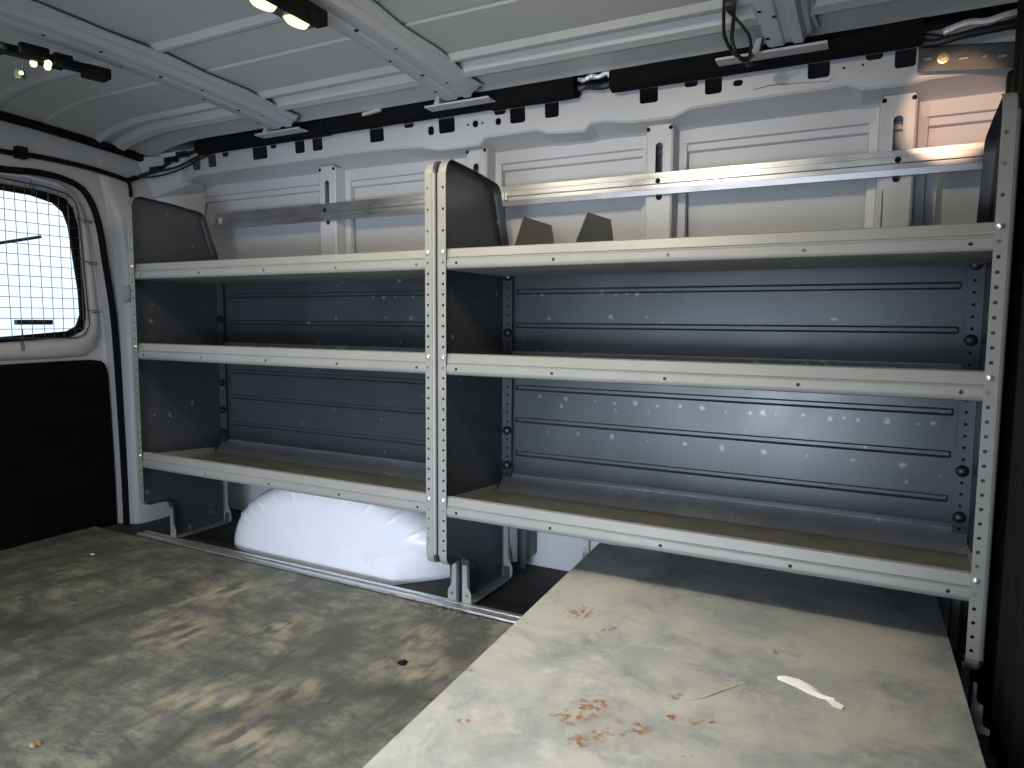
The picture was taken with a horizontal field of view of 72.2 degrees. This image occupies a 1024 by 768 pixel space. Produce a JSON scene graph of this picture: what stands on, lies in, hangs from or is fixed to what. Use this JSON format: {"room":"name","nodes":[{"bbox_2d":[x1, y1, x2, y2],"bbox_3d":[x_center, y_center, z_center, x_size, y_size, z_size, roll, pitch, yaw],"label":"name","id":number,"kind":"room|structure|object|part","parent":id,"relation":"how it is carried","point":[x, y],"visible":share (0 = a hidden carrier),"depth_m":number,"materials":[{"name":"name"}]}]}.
{"room":"vehicle interior","nodes":[
{"label":"vehicle interior","id":0,"kind":"room"},
{"bbox_2d":[0,120,168,523],"bbox_3d":[-1.756,-0.149,2.000,0.046,1.500,1.960,3,6,28],"label":"door frame","id":1,"kind":"structure","parent":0,"point":[38,142],"depth_m":2.44,"materials":[{"name":"white paint"}]},
{"bbox_2d":[0,173,116,550],"bbox_3d":[-1.881,-0.030,1.890,0.108,1.262,1.630,3,6,28],"label":"door","id":2,"kind":"structure","parent":1,"relation":"in","point":[57,470],"depth_m":2.41,"materials":[{"name":"white paint"}]},
{"bbox_3d":[-1.722,-0.344,2.254,0.020,0.307,0.451,3,6,28],"label":"wiper arm","id":3,"kind":"part","parent":2,"relation":"part of"},
{"bbox_2d":[0,184,85,341],"bbox_3d":[-1.796,-0.360,1.961,0.020,0.507,1.185,3,6,28],"label":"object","id":4,"kind":"structure","parent":2,"relation":"attached to","point":[74,243],"depth_m":2.43,"materials":[{"name":"black rubber"}]},
{"bbox_2d":[0,177,101,350],"bbox_3d":[-1.760,-0.356,1.952,0.007,0.552,1.246,3,6,28],"label":"guard","id":5,"kind":"object","parent":2,"relation":"attached to","point":[31,183],"visible":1,"depth_m":2.34,"materials":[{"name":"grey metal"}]},
{"bbox_2d":[0,165,129,524],"bbox_3d":[-1.572,-0.066,2.297,0.022,1.264,0.622,3,6,28],"label":"trim","id":6,"kind":"structure","parent":1,"relation":"attached to","point":[4,169],"depth_m":2.52,"materials":[{"name":"black rubber"}]},
{"bbox_2d":[0,145,136,196],"bbox_3d":[-1.744,-0.672,1.890,0.040,0.102,1.537,3,6,29],"label":"harness","id":7,"kind":"object","parent":1,"relation":"attached to","point":[19,152],"visible":1,"depth_m":2.33,"materials":[{"name":"black rubber"}]},
{"bbox_2d":[0,111,147,161],"bbox_3d":[-1.737,-0.793,1.889,0.040,0.078,1.764,3,6,28],"label":"trim","id":8,"kind":"structure","parent":1,"relation":"attached to","point":[4,116],"depth_m":2.35,"materials":[{"name":"black rubber"}]},
{"bbox_2d":[94,149,169,523],"bbox_3d":[-1.349,-0.157,2.671,0.050,1.360,0.395,3,6,28],"label":"trim","id":9,"kind":"structure","parent":1,"relation":"attached to","point":[115,191],"depth_m":2.56,"materials":[{"name":"white paint"}]},
{"bbox_2d":[0,508,996,767],"bbox_3d":[-0.637,0.626,1.504,2.970,0.018,1.990,3,6,28],"label":"floor","id":10,"kind":"structure","parent":0,"point":[136,652],"depth_m":1.58,"materials":[{"name":"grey wood"}]},
{"bbox_2d":[29,738,42,748],"bbox_3d":[-0.843,0.635,1.240,0.020,0.010,0.019,3,6,28],"label":"pebble","id":11,"kind":"object","parent":10,"relation":"on","point":[37,742],"visible":1,"depth_m":1.24,"materials":[{"name":"beige stone"}]},
{"bbox_2d":[282,620,291,623],"bbox_3d":[-0.561,0.592,1.749,0.030,0.006,0.016,3,6,28],"label":"crumb","id":12,"kind":"object","parent":10,"relation":"on","point":[283,621],"visible":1,"depth_m":1.75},
{"bbox_2d":[123,161,460,600],"bbox_3d":[-0.639,-0.015,2.162,1.204,1.139,0.360,3,6,28],"label":"shelving unit","id":13,"kind":"object","parent":10,"relation":"on","point":[310,375],"visible":0.84,"depth_m":2.30,"materials":[{"name":"grey metal"}]},
{"bbox_3d":[-1.234,-0.290,2.256,0.038,0.055,0.012,3,6,28],"label":"latch plate","id":14,"kind":"part","parent":13,"relation":"part of","materials":[{"name":"grey plastic"}]},
{"bbox_3d":[-1.203,-0.099,2.283,0.028,1.003,0.051,3,6,28],"label":"post","id":15,"kind":"part","parent":13,"relation":"part of","materials":[{"name":"grey metal"}]},
{"bbox_3d":[-1.136,-0.042,2.417,0.029,1.139,0.338,3,6,28],"label":"panel","id":16,"kind":"part","parent":13,"relation":"part of","materials":[{"name":"grey metal"}]},
{"bbox_3d":[-1.056,-0.233,2.534,0.025,0.025,0.016,3,6,28],"label":"knob","id":17,"kind":"part","parent":13,"relation":"part of","materials":[{"name":"black plastic"}]},
{"bbox_3d":[-1.058,-0.004,2.555,0.025,0.025,0.016,3,6,28],"label":"knob","id":18,"kind":"part","parent":13,"relation":"part of","materials":[{"name":"black plastic"}]},
{"bbox_3d":[-1.058,0.096,2.564,0.025,0.025,0.016,3,6,28],"label":"knob","id":19,"kind":"part","parent":13,"relation":"part of","materials":[{"name":"black plastic"}]},
{"bbox_3d":[-1.056,-0.035,2.562,0.030,0.700,0.001,3,6,28],"label":"post","id":20,"kind":"part","parent":13,"relation":"part of","materials":[{"name":"grey metal"}]},
{"bbox_3d":[-1.059,0.177,2.572,0.025,0.025,0.016,3,6,28],"label":"knob","id":21,"kind":"part","parent":13,"relation":"part of","materials":[{"name":"black plastic"}]},
{"bbox_3d":[-0.635,-0.343,2.105,1.168,0.050,0.299,3,6,28],"label":"shelf","id":22,"kind":"part","parent":13,"relation":"part of","materials":[{"name":"metal"}]},
{"bbox_3d":[-0.637,-0.090,2.128,1.168,0.053,0.300,3,6,28],"label":"shelf","id":23,"kind":"part","parent":13,"relation":"part of","materials":[{"name":"metal"}]},
{"bbox_3d":[-0.640,0.265,2.160,1.168,0.053,0.300,3,6,28],"label":"shelf","id":24,"kind":"part","parent":13,"relation":"part of","materials":[{"name":"metal"}]},
{"bbox_3d":[-0.547,-0.049,2.303,1.166,0.587,0.018,3,6,28],"label":"panel","id":25,"kind":"part","parent":13,"relation":"part of","materials":[{"name":"grey metal"}]},
{"bbox_3d":[-0.189,-0.043,1.750,0.028,1.003,0.051,3,6,28],"label":"post","id":26,"kind":"part","parent":13,"relation":"part of","materials":[{"name":"grey metal"}]},
{"bbox_3d":[-0.122,0.013,1.884,0.029,1.139,0.338,3,6,28],"label":"panel","id":27,"kind":"part","parent":13,"relation":"part of","materials":[{"name":"grey metal"}]},
{"bbox_2d":[136,530,522,623],"bbox_3d":[-0.303,0.575,1.938,2.248,0.008,0.044,3,6,28],"label":"floor track","id":28,"kind":"object","parent":10,"relation":"attached to","point":[479,610],"visible":0.5,"depth_m":2.03,"materials":[{"name":"metal"}]},
{"bbox_2d":[234,488,511,584],"bbox_3d":[-0.489,0.426,2.291,0.926,0.265,0.348,3,6,28],"label":"wheel arch","id":29,"kind":"object","parent":10,"relation":"on","point":[381,544],"visible":0.59,"depth_m":2.11,"materials":[{"name":"white paint"}]},
{"bbox_2d":[397,659,407,665],"bbox_3d":[-0.239,0.613,1.546,0.022,0.007,0.022,-3,6,-33],"label":"crumb","id":30,"kind":"object","parent":10,"relation":"on","point":[402,662],"visible":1,"depth_m":1.54,"materials":[{"name":"black rubber"}]},
{"bbox_2d":[388,594,483,618],"bbox_3d":[-0.213,0.586,1.843,0.304,0.007,0.048,3,6,28],"label":"pile","id":31,"kind":"object","parent":10,"relation":"on","point":[449,610],"visible":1,"depth_m":1.82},
{"bbox_2d":[363,543,985,767],"bbox_3d":[0.263,0.577,1.062,0.808,0.172,1.460,3,6,28],"label":"platform","id":32,"kind":"object","parent":10,"relation":"on","point":[600,671],"visible":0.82,"depth_m":1.15,"materials":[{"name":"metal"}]},
{"bbox_2d":[685,682,743,699],"bbox_3d":[0.322,0.485,1.107,0.118,0.004,0.009,-2,6,-25],"label":"straw piece","id":33,"kind":"object","parent":32,"relation":"on","point":[732,686],"visible":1,"depth_m":1.11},
{"bbox_2d":[777,675,843,709],"bbox_3d":[0.472,0.484,1.110,0.020,0.008,0.113,-3,6,-34],"label":"paper shred","id":34,"kind":"object","parent":32,"relation":"on","point":[795,682],"visible":1,"depth_m":1.11,"materials":[{"name":"white paper"}]},
{"bbox_2d":[437,92,1022,713],"bbox_3d":[0.404,0.042,1.613,1.149,1.139,0.360,3,6,28],"label":"shelving unit","id":35,"kind":"object","parent":10,"relation":"on","point":[831,408],"visible":0.93,"depth_m":1.64,"materials":[{"name":"grey metal"}]},
{"bbox_3d":[-0.161,-0.042,1.735,0.028,1.003,0.051,3,6,28],"label":"post","id":36,"kind":"part","parent":35,"relation":"part of","materials":[{"name":"grey metal"}]},
{"bbox_3d":[-0.094,0.015,1.869,0.029,1.139,0.338,3,6,28],"label":"panel","id":37,"kind":"part","parent":35,"relation":"part of","materials":[{"name":"grey metal"}]},
{"bbox_3d":[-0.017,0.234,2.025,0.025,0.025,0.016,3,6,28],"label":"knob","id":38,"kind":"part","parent":35,"relation":"part of","materials":[{"name":"black plastic"}]},
{"bbox_3d":[-0.016,0.134,2.015,0.025,0.025,0.016,3,6,28],"label":"knob","id":39,"kind":"part","parent":35,"relation":"part of","materials":[{"name":"black plastic"}]},
{"bbox_3d":[-0.014,-0.145,1.990,0.025,0.025,0.016,3,6,28],"label":"knob","id":40,"kind":"part","parent":35,"relation":"part of","materials":[{"name":"black plastic"}]},
{"bbox_3d":[-0.014,0.022,2.014,0.030,0.700,0.001,3,6,28],"label":"post","id":41,"kind":"part","parent":35,"relation":"part of","materials":[{"name":"grey metal"}]},
{"bbox_3d":[-0.013,-0.302,1.975,0.025,0.025,0.016,3,6,28],"label":"knob","id":42,"kind":"part","parent":35,"relation":"part of","materials":[{"name":"black plastic"}]},
{"bbox_2d":[514,216,553,259],"bbox_3d":[0.043,-0.354,1.798,0.020,0.134,0.266,3,6,28],"label":"divider","id":43,"kind":"object","parent":35,"relation":"on","point":[531,231],"visible":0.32,"depth_m":1.80,"materials":[{"name":"grey metal"}]},
{"bbox_2d":[576,212,612,241],"bbox_3d":[0.191,-0.347,1.714,0.020,0.136,0.275,3,6,28],"label":"divider","id":44,"kind":"object","parent":35,"relation":"on","point":[594,227],"visible":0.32,"depth_m":1.71,"materials":[{"name":"grey metal"}]},
{"bbox_3d":[0.391,0.321,1.619,1.140,0.053,0.300,3,6,28],"label":"shelf","id":45,"kind":"part","parent":35,"relation":"part of","materials":[{"name":"metal"}]},
{"bbox_3d":[0.394,-0.033,1.586,1.140,0.053,0.300,3,6,28],"label":"shelf","id":46,"kind":"part","parent":35,"relation":"part of","materials":[{"name":"metal"}]},
{"bbox_3d":[0.396,-0.286,1.564,1.140,0.050,0.299,3,6,28],"label":"shelf","id":47,"kind":"part","parent":35,"relation":"part of","materials":[{"name":"metal"}]},
{"bbox_3d":[0.484,0.007,1.762,1.139,0.587,0.018,3,6,28],"label":"panel","id":48,"kind":"part","parent":35,"relation":"part of","materials":[{"name":"grey metal"}]},
{"bbox_2d":[880,190,882,226],"bbox_3d":[0.750,-0.321,1.446,0.020,0.140,0.231,3,6,28],"label":"divider","id":49,"kind":"object","parent":35,"relation":"on","point":[882,190],"visible":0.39,"depth_m":1.39,"materials":[{"name":"grey metal"}]},
{"bbox_2d":[934,171,942,224],"bbox_3d":[0.838,-0.329,1.399,0.020,0.166,0.231,3,6,28],"label":"divider","id":50,"kind":"object","parent":35,"relation":"on","point":[938,206],"visible":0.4,"depth_m":1.38,"materials":[{"name":"grey metal"}]},
{"bbox_3d":[0.962,0.288,1.510,0.025,0.025,0.016,3,6,28],"label":"knob","id":51,"kind":"part","parent":35,"relation":"part of","materials":[{"name":"black plastic"}]},
{"bbox_3d":[0.963,0.187,1.501,0.025,0.025,0.016,3,6,28],"label":"knob","id":52,"kind":"part","parent":35,"relation":"part of","materials":[{"name":"black plastic"}]},
{"bbox_3d":[0.970,0.076,1.497,0.030,0.700,0.001,3,6,28],"label":"post","id":53,"kind":"part","parent":35,"relation":"part of","materials":[{"name":"grey metal"}]},
{"bbox_3d":[0.965,-0.091,1.476,0.025,0.025,0.016,3,6,28],"label":"knob","id":54,"kind":"part","parent":35,"relation":"part of","materials":[{"name":"black plastic"}]},
{"bbox_3d":[0.966,-0.249,1.461,0.025,0.025,0.016,3,6,28],"label":"knob","id":55,"kind":"part","parent":35,"relation":"part of","materials":[{"name":"black plastic"}]},
{"bbox_3d":[0.896,0.069,1.349,0.029,1.139,0.338,3,6,28],"label":"panel","id":56,"kind":"part","parent":35,"relation":"part of","materials":[{"name":"grey metal"}]},
{"bbox_3d":[0.829,0.012,1.215,0.028,1.003,0.051,3,6,28],"label":"post","id":57,"kind":"part","parent":35,"relation":"part of","materials":[{"name":"grey metal"}]},
{"bbox_2d":[0,0,1017,156],"bbox_3d":[-0.564,-0.756,1.230,2.720,0.104,1.730,3,6,28],"label":"ceiling","id":58,"kind":"structure","parent":0,"point":[313,73],"depth_m":1.72,"materials":[{"name":"grey metal"}]},
{"bbox_2d":[0,41,111,82],"bbox_3d":[-1.097,-0.745,1.648,0.071,0.068,0.275,5,7,40],"label":"lamp","id":59,"kind":"object","parent":58,"relation":"attached to","point":[36,55],"visible":1,"depth_m":1.64,"materials":[{"name":"black plastic"},{"name":"glowing lamp glass"}]},
{"bbox_3d":[-1.117,-0.748,1.639,0.015,0.016,0.015,3,6,28],"label":"bulb","id":60,"kind":"part","parent":59,"relation":"part of","materials":[{"name":"white glass"}]},
{"bbox_3d":[-1.083,-0.748,1.639,0.015,0.016,0.015,3,6,28],"label":"bulb","id":61,"kind":"part","parent":59,"relation":"part of","materials":[{"name":"white glass"}]},
{"bbox_2d":[722,0,753,66],"bbox_3d":[0.462,-0.737,1.454,0.057,0.095,0.281,3,6,28],"label":"hanging cable","id":62,"kind":"object","parent":58,"relation":"hanging from","point":[729,6],"visible":1,"depth_m":1.47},
{"bbox_2d":[169,3,1011,169],"bbox_3d":[-0.143,-0.654,2.148,2.820,0.421,0.266,3,6,28],"label":"wall","id":63,"kind":"structure","parent":0,"point":[903,58],"depth_m":1.93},
{"bbox_2d":[0,0,307,137],"bbox_3d":[-1.126,-0.788,1.542,0.203,0.085,1.680,3,6,28],"label":"roof beam","id":64,"kind":"structure","parent":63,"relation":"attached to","point":[29,17],"depth_m":1.78,"materials":[{"name":"white metal"}]},
{"bbox_2d":[248,0,327,29],"bbox_3d":[-0.466,-0.736,1.327,0.086,0.034,0.292,3,6,28],"label":"lamp","id":65,"kind":"object","parent":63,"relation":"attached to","point":[300,14],"visible":1,"depth_m":1.39,"materials":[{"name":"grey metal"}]},
{"bbox_2d":[309,0,495,111],"bbox_3d":[-0.529,-0.755,1.228,0.208,0.085,1.680,3,6,28],"label":"roof beam","id":66,"kind":"structure","parent":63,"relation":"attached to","point":[364,22],"depth_m":1.67,"materials":[{"name":"white metal"}]},
{"bbox_2d":[715,0,828,65],"bbox_3d":[0.197,-0.715,0.847,0.235,0.085,1.680,3,6,28],"label":"trim","id":67,"kind":"structure","parent":63,"relation":"attached to","point":[782,22],"depth_m":1.49,"materials":[{"name":"white paint"}]},
{"bbox_2d":[204,92,1004,630],"bbox_3d":[-0.133,-0.064,2.229,2.820,1.292,0.056,3,6,28],"label":"wall","id":68,"kind":"structure","parent":0,"point":[836,205],"depth_m":1.92,"materials":[{"name":"white metal"}]},
{"bbox_2d":[138,157,205,214],"bbox_3d":[-1.264,-0.694,2.646,0.168,0.296,0.199,3,6,28],"label":"trim","id":69,"kind":"structure","parent":68,"relation":"attached to","point":[170,188],"depth_m":2.63,"materials":[{"name":"white paint"}]},
{"bbox_2d":[136,150,210,179],"bbox_3d":[-1.214,-0.799,2.564,0.306,0.114,0.083,1,5,8],"label":"wiring","id":70,"kind":"object","parent":68,"relation":"attached to","point":[181,154],"visible":0.91,"depth_m":2.57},
{"bbox_2d":[194,119,332,154],"bbox_3d":[-0.850,-0.832,2.377,0.611,0.050,0.053,3,6,28],"label":"foam sleeve","id":71,"kind":"object","parent":68,"relation":"attached to","point":[316,129],"visible":0.83,"depth_m":2.37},
{"bbox_2d":[319,165,354,266],"bbox_3d":[-0.609,-0.111,2.428,0.124,1.242,0.064,3,6,28],"label":"trim","id":72,"kind":"structure","parent":68,"relation":"attached to","point":[338,237],"depth_m":2.36,"materials":[{"name":"white paint"}]},
{"bbox_2d":[325,91,490,133],"bbox_3d":[-0.318,-0.807,2.097,0.586,0.051,0.054,3,6,28],"label":"foam sleeve","id":73,"kind":"object","parent":68,"relation":"attached to","point":[413,112],"visible":0.82,"depth_m":2.09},
{"bbox_2d":[362,108,381,115],"bbox_3d":[-0.423,-0.823,2.125,0.071,0.019,0.014,3,6,28],"label":"wrap","id":74,"kind":"object","parent":73,"relation":"attached to","point":[377,110],"visible":1,"depth_m":2.12,"materials":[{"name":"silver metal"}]},
{"bbox_2d":[466,148,504,208],"bbox_3d":[-0.096,-0.083,2.159,0.124,1.242,0.064,3,6,28],"label":"trim","id":75,"kind":"structure","parent":68,"relation":"attached to","point":[486,158],"depth_m":2.08,"materials":[{"name":"white paint"}]},
{"bbox_2d":[517,528,536,568],"bbox_3d":[0.047,0.411,2.160,0.034,0.300,0.075,3,6,28],"label":"wall bracket","id":76,"kind":"object","parent":68,"relation":"attached to","point":[526,539],"visible":0.41,"depth_m":2.14,"materials":[{"name":"grey metal"}]},
{"bbox_2d":[488,76,580,110],"bbox_3d":[0.057,-0.784,1.898,0.258,0.055,0.058,3,6,28],"label":"foam sleeve","id":77,"kind":"object","parent":68,"relation":"attached to","point":[562,89],"visible":0.98,"depth_m":1.87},
{"bbox_2d":[582,539,589,558],"bbox_3d":[0.224,0.416,2.105,0.022,0.297,0.014,3,6,28],"label":"trim","id":78,"kind":"structure","parent":68,"relation":"attached to","point":[586,543],"depth_m":2.11,"materials":[{"name":"white metal"}]},
{"bbox_2d":[159,18,1015,187],"bbox_3d":[-0.186,-0.753,2.122,2.880,0.135,0.105,3,6,28],"label":"wall rail","id":79,"kind":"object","parent":68,"relation":"attached to","point":[596,115],"depth_m":1.83,"materials":[{"name":"white metal"}]},
{"bbox_2d":[215,142,984,229],"bbox_3d":[-0.032,-0.543,2.038,2.400,0.057,0.016,3,6,28],"label":"wall rail","id":80,"kind":"object","parent":68,"relation":"attached to","point":[962,157],"visible":0.82,"depth_m":1.79,"materials":[{"name":"metal"}]},
{"bbox_2d":[634,124,688,551],"bbox_3d":[0.393,-0.056,1.902,0.124,1.242,0.064,3,6,28],"label":"trim","id":81,"kind":"structure","parent":68,"relation":"attached to","point":[666,217],"depth_m":1.84,"materials":[{"name":"white paint"}]},
{"bbox_2d":[609,17,924,92],"bbox_3d":[0.560,-0.756,1.634,0.689,0.056,0.059,3,6,28],"label":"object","id":82,"kind":"object","parent":68,"relation":"attached to","point":[906,34],"visible":0.91,"depth_m":1.60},
{"bbox_2d":[577,80,609,91],"bbox_3d":[0.216,-0.774,1.823,0.099,0.028,0.025,3,6,28],"label":"cable bundle","id":83,"kind":"object","parent":82,"relation":"attached to","point":[586,85],"visible":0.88,"depth_m":1.82,"materials":[{"name":"black plastic"}]},
{"bbox_2d":[577,70,609,82],"bbox_3d":[0.210,-0.790,1.804,0.092,0.023,0.019,3,6,25],"label":"wrap","id":84,"kind":"object","parent":82,"relation":"attached to","point":[591,76],"visible":0.93,"depth_m":1.80,"materials":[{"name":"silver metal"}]},
{"bbox_2d":[916,18,1016,46],"bbox_3d":[0.930,-0.723,1.441,0.213,0.042,0.024,3,6,28],"label":"cable","id":85,"kind":"object","parent":82,"relation":"attached to","point":[929,40],"visible":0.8,"depth_m":1.43,"materials":[{"name":"black plastic"}]},
{"bbox_2d":[942,8,1016,35],"bbox_3d":[0.952,-0.732,1.416,0.144,0.035,0.020,3,6,26],"label":"wrap","id":86,"kind":"object","parent":85,"relation":"attached to","point":[1005,15],"visible":0.89,"depth_m":1.41,"materials":[{"name":"silver metal"}]},
{"bbox_2d":[863,92,928,227],"bbox_3d":[0.875,-0.030,1.649,0.124,1.242,0.064,3,6,28],"label":"trim","id":87,"kind":"structure","parent":68,"relation":"attached to","point":[903,200],"depth_m":1.59,"materials":[{"name":"white paint"}]},
{"bbox_2d":[917,41,1014,71],"bbox_3d":[0.952,-0.675,1.456,0.192,0.070,0.029,3,6,28],"label":"bracket","id":88,"kind":"object","parent":68,"relation":"attached to","point":[998,55],"visible":0.98,"depth_m":1.45,"materials":[{"name":"grey metal"}]},
{"bbox_3d":[0.952,-0.676,1.460,0.185,0.064,0.002,3,6,28],"label":"backing plate","id":89,"kind":"part","parent":88,"relation":"part of","materials":[{"name":"white paint"}]},
{"bbox_2d":[973,0,1023,767],"bbox_3d":[0.665,-0.024,0.816,0.014,1.420,1.795,3,6,28],"label":"wall","id":90,"kind":"structure","parent":0,"point":[1000,680],"depth_m":1.22,"materials":[{"name":"black"}]}
]}

